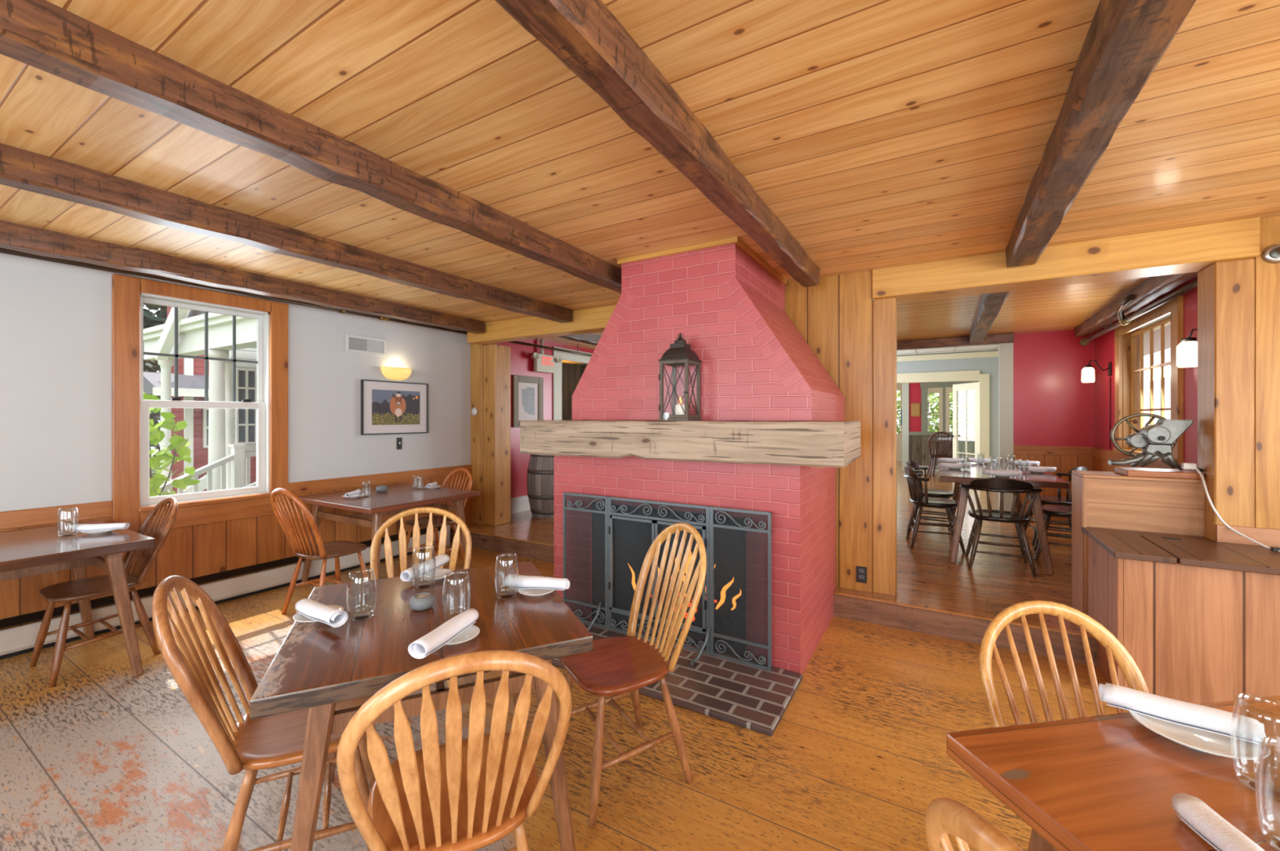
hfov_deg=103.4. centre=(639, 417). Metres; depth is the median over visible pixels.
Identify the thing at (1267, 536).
baseboard
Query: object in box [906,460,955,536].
chair
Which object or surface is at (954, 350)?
trim
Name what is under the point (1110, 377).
lamp cord
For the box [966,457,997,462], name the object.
rolled napkin
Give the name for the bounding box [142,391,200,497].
shrub
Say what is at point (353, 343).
air vent
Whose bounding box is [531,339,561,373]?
exit sign
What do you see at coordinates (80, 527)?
rolled napkin
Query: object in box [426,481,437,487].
rolled napkin
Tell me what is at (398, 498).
dining table
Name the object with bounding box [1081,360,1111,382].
sconce
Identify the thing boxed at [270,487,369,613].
spindle chair
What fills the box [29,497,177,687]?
spindle chair
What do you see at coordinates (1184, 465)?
extension cord
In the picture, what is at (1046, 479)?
dining table
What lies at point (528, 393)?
print
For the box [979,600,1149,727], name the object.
spindle chair
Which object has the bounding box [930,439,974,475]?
dining table
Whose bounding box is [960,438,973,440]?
rolled napkin
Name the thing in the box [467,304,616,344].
header beam
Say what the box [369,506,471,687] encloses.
chair
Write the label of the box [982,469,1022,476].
rolled napkin
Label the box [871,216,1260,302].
header beam
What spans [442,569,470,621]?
drinking glass
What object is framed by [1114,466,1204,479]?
board
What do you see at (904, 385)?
trim
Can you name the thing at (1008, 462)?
rolled napkin
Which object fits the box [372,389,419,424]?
print
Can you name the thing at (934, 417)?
shrub
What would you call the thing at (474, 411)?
thermostat
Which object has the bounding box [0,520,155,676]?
dining table
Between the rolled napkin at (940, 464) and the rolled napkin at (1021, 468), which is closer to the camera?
the rolled napkin at (1021, 468)
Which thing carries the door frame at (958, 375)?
in the wall at (988, 365)
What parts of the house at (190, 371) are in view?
sloped rail, pane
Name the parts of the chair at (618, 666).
leg, leg, seat, leg, leg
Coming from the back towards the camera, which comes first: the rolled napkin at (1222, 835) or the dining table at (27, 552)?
the dining table at (27, 552)
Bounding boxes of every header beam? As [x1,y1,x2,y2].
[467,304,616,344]
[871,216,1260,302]
[897,333,1013,350]
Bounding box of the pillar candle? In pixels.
[675,395,684,414]
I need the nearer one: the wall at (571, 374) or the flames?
the flames
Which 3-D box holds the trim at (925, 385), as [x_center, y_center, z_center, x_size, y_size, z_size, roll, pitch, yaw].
[7.353,-0.200,11.514,2.160,1.240,0.190,0,0,31]
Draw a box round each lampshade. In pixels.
[1081,367,1094,382]
[1176,341,1197,367]
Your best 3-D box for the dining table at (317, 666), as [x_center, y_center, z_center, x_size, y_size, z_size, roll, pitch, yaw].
[-0.718,1.045,1.778,0.862,0.750,0.885,0,0,-24]
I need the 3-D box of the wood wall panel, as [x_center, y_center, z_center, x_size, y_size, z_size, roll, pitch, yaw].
[1.282,0.102,3.829,0.880,2.295,0.030,0,0,31]
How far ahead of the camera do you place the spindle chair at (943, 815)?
0.63 m
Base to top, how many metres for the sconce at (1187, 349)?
0.249 m
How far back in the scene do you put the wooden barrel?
6.22 m
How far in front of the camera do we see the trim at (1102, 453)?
6.19 m
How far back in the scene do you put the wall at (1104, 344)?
5.02 m
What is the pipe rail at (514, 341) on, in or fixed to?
attached to the ceiling at (879, 134)
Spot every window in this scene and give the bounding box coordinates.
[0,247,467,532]
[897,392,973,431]
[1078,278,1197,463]
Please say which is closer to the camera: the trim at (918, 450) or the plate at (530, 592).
the plate at (530, 592)
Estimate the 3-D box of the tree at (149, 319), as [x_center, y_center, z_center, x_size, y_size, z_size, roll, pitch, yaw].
[-18.712,-2.185,17.619,6.974,8.417,6.418,0,0,-39]
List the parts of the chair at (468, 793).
seat, leg, leg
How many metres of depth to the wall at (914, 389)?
11.96 m
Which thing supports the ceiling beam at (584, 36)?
attached to the ceiling at (879, 134)
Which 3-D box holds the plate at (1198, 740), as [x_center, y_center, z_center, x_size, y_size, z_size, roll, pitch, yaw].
[1.159,0.658,1.055,0.200,0.024,0.200,0,0,31]
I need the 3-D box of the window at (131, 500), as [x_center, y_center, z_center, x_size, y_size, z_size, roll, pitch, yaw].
[-3.677,-0.093,3.190,0.316,1.796,6.515,0,0,31]
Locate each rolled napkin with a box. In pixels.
[73,522,129,531]
[294,598,347,626]
[344,488,361,497]
[400,553,449,581]
[408,608,478,658]
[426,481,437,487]
[504,573,569,590]
[937,457,967,462]
[937,462,971,468]
[938,437,951,439]
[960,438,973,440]
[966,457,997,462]
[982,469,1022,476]
[1006,460,1039,465]
[1017,465,1056,471]
[1098,682,1266,744]
[1172,792,1264,850]
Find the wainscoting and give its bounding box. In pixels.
[0,473,471,630]
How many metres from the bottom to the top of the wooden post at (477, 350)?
2.295 m
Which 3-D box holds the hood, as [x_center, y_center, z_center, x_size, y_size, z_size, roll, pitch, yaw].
[0.501,-0.512,3.609,1.635,1.064,1.087,0,0,31]
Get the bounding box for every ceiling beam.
[0,0,621,293]
[0,142,571,322]
[0,219,484,333]
[494,0,820,287]
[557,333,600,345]
[968,291,1010,343]
[1004,0,1196,267]
[1074,271,1198,336]
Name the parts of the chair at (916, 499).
leg, arm rail, leg, seat, leg, leg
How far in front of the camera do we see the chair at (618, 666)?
2.04 m
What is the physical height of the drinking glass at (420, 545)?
0.155 m
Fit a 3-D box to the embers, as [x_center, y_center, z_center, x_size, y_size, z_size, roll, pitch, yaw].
[0.319,1.259,3.457,0.455,0.139,0.287,0,0,31]
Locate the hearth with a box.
[551,616,802,736]
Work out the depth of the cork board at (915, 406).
11.93 m
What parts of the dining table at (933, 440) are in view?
leg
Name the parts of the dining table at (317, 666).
leg, leg, rail, leg, leg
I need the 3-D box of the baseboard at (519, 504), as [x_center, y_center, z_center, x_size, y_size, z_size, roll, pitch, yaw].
[-1.554,1.150,6.742,0.025,0.200,1.210,0,0,31]
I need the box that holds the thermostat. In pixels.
[471,407,477,415]
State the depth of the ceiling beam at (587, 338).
6.42 m
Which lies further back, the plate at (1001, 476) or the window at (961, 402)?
the window at (961, 402)
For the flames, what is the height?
0.421 m
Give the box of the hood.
[572,243,844,421]
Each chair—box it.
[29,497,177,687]
[151,574,375,850]
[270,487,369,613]
[336,649,571,850]
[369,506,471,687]
[398,467,471,569]
[557,522,706,828]
[902,465,965,552]
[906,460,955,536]
[924,796,1022,850]
[927,431,952,477]
[960,477,1043,576]
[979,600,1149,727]
[1024,466,1088,545]
[1033,504,1071,560]
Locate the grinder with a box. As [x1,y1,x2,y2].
[1107,413,1193,470]
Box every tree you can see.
[142,302,167,456]
[142,354,160,470]
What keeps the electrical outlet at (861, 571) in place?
attached to the wood wall panel
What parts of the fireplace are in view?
fireplace grate, ceiling molding, leg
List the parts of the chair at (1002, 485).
leg, leg, seat, arm rail, leg, leg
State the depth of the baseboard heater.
3.81 m
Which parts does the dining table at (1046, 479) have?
leg, leg, leg, leg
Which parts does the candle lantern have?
frame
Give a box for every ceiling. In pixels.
[0,0,1279,364]
[897,323,1170,355]
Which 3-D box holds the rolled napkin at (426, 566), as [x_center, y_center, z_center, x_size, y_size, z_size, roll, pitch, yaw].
[-0.900,0.628,2.120,0.055,0.051,0.250,0,0,16]
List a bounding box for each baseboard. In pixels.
[511,494,530,513]
[1215,524,1279,546]
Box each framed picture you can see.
[360,379,428,435]
[512,374,543,426]
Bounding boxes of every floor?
[0,542,1129,850]
[466,460,1073,622]
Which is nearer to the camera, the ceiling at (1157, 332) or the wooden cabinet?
the wooden cabinet
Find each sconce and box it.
[380,366,411,380]
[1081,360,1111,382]
[1176,328,1197,367]
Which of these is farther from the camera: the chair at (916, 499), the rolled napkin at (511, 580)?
the chair at (916, 499)
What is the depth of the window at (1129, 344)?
4.66 m
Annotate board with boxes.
[911,402,919,416]
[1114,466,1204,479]
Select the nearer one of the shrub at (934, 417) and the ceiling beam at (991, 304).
the ceiling beam at (991, 304)
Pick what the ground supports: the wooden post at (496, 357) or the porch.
the porch
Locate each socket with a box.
[858,568,864,573]
[858,574,864,578]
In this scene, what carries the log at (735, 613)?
on the fireplace
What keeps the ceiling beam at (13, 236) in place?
attached to the ceiling at (879, 134)
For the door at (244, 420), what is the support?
on the ground
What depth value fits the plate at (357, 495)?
4.20 m
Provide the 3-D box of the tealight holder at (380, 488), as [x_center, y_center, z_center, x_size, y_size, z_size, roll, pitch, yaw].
[-2.326,0.642,4.554,0.100,0.055,0.100,0,0,31]
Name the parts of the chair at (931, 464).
leg, leg, seat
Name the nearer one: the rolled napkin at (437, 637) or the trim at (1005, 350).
the rolled napkin at (437, 637)
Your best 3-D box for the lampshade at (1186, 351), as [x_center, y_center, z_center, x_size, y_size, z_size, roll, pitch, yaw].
[3.638,-0.417,3.349,0.112,0.165,0.112,0,0,31]
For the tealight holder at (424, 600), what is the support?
on the dining table at (317, 666)
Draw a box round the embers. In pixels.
[651,592,716,621]
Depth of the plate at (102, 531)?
2.90 m
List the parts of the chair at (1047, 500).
leg, leg, seat, arm rail, leg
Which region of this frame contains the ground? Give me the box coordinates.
[151,455,159,496]
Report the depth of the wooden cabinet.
2.43 m
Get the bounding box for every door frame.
[552,346,592,419]
[897,351,998,457]
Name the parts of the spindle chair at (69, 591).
leg, leg, seat, leg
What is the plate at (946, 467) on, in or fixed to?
on the dining table at (1046, 479)
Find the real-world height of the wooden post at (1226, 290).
2.262 m
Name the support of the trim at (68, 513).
attached to the wall at (55, 318)
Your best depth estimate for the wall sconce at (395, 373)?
5.09 m
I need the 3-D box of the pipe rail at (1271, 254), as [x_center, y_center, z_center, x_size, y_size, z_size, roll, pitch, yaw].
[3.333,-0.916,2.392,0.219,0.232,0.527,0,0,-27]
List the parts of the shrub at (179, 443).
stem, stem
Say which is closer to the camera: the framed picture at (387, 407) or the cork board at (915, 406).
the framed picture at (387, 407)
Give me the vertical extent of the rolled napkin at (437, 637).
0.050 m
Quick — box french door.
[950,382,978,462]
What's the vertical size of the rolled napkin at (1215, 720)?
0.046 m
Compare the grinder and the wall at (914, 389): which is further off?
the wall at (914, 389)
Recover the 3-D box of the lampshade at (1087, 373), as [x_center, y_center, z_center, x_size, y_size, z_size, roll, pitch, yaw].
[5.006,-0.472,5.643,0.112,0.165,0.112,0,0,31]
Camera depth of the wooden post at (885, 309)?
3.57 m
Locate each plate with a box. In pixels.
[81,528,115,534]
[293,604,343,622]
[342,493,364,497]
[417,568,453,580]
[424,484,440,488]
[444,624,479,644]
[517,586,555,596]
[946,466,961,469]
[991,474,1013,477]
[1026,470,1047,473]
[1128,707,1271,759]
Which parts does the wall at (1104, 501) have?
panel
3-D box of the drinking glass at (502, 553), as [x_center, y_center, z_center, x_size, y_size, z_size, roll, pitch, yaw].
[-0.498,0.593,1.889,0.088,0.155,0.088,0,0,31]
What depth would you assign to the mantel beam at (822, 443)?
2.83 m
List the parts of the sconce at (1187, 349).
lid, arm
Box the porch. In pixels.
[142,306,256,495]
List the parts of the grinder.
crank arm, leg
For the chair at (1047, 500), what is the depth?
5.07 m
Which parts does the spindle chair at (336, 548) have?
leg, leg, seat, leg, leg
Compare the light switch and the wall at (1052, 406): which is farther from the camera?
the wall at (1052, 406)
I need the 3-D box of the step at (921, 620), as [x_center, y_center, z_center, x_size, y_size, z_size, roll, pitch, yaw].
[0.241,1.341,4.321,5.588,0.158,0.050,0,0,31]
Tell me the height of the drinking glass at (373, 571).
0.155 m
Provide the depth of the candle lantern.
2.97 m
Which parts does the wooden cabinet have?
panel, panel, lid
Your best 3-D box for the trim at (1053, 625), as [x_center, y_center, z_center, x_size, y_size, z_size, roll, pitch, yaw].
[0.265,1.253,4.362,5.588,0.018,0.175,0,0,31]
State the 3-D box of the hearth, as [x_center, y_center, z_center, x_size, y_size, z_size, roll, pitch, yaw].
[-0.070,1.406,2.974,1.875,0.028,0.587,0,0,31]
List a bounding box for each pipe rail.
[506,340,591,355]
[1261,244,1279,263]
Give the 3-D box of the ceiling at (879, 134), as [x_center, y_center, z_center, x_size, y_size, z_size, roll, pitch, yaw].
[0.206,-1.113,3.079,10.000,0.135,10.700,0,0,31]
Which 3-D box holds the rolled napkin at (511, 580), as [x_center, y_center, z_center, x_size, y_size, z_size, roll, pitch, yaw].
[-0.390,0.631,1.926,0.250,0.049,0.059,0,0,11]
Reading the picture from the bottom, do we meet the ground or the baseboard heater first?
the baseboard heater
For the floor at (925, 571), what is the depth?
4.38 m
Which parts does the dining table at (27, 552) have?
rail, leg, leg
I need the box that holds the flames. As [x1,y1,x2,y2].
[627,551,741,609]
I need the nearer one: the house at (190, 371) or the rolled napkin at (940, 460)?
the rolled napkin at (940, 460)
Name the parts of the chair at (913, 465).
leg, arm rail, seat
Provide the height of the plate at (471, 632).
0.018 m
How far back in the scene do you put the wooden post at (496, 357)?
5.87 m
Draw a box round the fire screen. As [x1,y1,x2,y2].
[563,492,771,671]
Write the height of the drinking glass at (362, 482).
0.120 m
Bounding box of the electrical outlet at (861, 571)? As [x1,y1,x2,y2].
[856,565,866,582]
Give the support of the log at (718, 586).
on the log at (721, 613)
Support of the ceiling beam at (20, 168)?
attached to the ceiling at (879, 134)
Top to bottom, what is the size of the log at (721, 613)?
0.104 m
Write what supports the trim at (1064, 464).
attached to the wall at (1104, 344)
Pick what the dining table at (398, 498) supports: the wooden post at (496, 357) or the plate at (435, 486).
the plate at (435, 486)
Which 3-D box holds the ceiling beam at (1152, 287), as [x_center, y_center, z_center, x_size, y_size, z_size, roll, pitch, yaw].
[4.344,-1.022,4.454,0.152,0.116,3.700,0,0,31]
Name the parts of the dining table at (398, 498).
leg, leg, rail, leg, leg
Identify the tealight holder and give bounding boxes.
[375,484,387,492]
[408,591,435,610]
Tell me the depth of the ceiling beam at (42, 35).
1.64 m
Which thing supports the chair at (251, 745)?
on the floor at (106, 757)
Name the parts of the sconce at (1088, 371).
arm, wall plate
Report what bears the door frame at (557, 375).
in the wall at (55, 318)
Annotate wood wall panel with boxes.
[785,270,872,591]
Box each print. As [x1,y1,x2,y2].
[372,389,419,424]
[521,386,534,414]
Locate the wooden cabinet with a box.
[1088,530,1279,704]
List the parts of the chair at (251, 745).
leg, leg, seat, leg, leg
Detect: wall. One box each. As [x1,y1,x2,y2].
[0,253,594,511]
[561,362,586,419]
[897,350,998,462]
[897,382,974,460]
[908,382,921,431]
[1013,329,1094,446]
[1071,215,1279,617]
[1094,275,1197,466]
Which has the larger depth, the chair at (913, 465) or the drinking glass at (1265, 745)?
the chair at (913, 465)
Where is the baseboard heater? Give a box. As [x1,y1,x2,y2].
[0,524,449,659]
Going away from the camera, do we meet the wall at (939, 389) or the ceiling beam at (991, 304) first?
the ceiling beam at (991, 304)
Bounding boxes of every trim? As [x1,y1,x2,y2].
[0,464,471,529]
[449,525,1096,639]
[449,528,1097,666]
[897,343,999,355]
[902,382,939,471]
[908,380,978,435]
[908,435,974,466]
[998,342,1013,511]
[1013,444,1197,471]
[1013,453,1136,518]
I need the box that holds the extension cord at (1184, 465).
[1181,462,1279,551]
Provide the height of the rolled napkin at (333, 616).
0.049 m
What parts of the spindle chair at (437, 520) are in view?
leg, seat, leg, leg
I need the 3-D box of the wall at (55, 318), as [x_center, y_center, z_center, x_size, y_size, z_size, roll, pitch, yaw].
[-2.732,0.170,4.947,0.160,2.500,10.500,0,0,31]
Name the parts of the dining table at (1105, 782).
leg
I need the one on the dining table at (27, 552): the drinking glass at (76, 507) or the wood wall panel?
the drinking glass at (76, 507)
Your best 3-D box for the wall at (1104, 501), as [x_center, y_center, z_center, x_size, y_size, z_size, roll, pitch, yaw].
[3.900,0.188,2.495,2.655,2.465,0.420,0,0,31]
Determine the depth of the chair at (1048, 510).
4.41 m
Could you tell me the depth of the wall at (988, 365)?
9.13 m
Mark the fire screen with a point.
(708, 604)
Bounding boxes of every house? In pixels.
[142,306,208,493]
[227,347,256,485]
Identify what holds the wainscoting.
attached to the wall at (55, 318)
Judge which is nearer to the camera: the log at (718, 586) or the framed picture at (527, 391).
the log at (718, 586)
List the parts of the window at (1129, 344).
pipe rail, sash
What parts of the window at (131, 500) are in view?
sash, sash, sill, pipe rail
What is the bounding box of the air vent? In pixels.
[345,333,386,355]
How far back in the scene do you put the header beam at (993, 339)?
6.80 m
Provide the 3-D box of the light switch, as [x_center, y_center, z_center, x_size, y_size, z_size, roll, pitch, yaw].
[-2.476,0.269,5.204,0.016,0.122,0.060,0,0,31]
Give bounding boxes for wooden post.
[471,342,493,524]
[483,343,511,525]
[872,297,897,595]
[1197,257,1255,545]
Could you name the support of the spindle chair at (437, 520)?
on the floor at (106, 757)
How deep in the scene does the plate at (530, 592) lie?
1.91 m
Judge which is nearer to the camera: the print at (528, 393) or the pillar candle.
the pillar candle
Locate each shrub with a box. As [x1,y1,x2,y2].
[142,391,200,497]
[897,390,973,433]
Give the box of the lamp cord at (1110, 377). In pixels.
[1109,377,1111,448]
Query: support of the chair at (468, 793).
on the floor at (106, 757)
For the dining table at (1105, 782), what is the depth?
0.94 m
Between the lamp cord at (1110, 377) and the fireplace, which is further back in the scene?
the lamp cord at (1110, 377)
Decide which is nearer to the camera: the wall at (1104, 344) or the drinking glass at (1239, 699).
the drinking glass at (1239, 699)
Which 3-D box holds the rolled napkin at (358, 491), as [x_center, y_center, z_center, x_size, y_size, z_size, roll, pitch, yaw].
[-2.396,0.632,4.215,0.044,0.040,0.185,0,0,0]
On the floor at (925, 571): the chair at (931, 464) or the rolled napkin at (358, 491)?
the chair at (931, 464)
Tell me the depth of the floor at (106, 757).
2.12 m
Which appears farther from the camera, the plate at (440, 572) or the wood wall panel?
the wood wall panel
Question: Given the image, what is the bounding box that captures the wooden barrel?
[527,453,554,518]
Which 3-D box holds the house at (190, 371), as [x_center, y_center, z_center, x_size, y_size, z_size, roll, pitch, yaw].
[-8.684,-1.980,13.007,2.560,8.000,6.350,0,0,31]
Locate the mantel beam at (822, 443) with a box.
[520,419,860,467]
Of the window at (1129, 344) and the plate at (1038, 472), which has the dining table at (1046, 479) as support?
the plate at (1038, 472)
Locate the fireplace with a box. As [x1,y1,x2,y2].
[554,236,844,674]
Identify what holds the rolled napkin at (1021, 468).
on the plate at (1038, 472)
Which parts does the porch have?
stair rail, newel post, stair rail, stair rail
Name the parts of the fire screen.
door, door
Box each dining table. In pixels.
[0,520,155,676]
[249,560,593,850]
[297,483,479,582]
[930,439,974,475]
[938,462,1069,575]
[946,694,1279,850]
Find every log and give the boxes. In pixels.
[640,590,727,620]
[658,591,741,619]
[659,577,729,597]
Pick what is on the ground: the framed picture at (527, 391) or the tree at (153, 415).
the tree at (153, 415)
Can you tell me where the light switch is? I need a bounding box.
[396,437,402,448]
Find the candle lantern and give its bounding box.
[657,333,702,421]
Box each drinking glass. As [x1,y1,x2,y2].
[56,506,79,536]
[346,568,376,621]
[362,482,370,497]
[412,545,435,589]
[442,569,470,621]
[494,552,518,599]
[1230,692,1279,800]
[1254,736,1279,850]
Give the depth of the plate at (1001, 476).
4.20 m
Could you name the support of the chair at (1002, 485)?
on the floor at (925, 571)
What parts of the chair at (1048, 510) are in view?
leg, leg, seat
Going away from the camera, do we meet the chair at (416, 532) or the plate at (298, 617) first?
the plate at (298, 617)

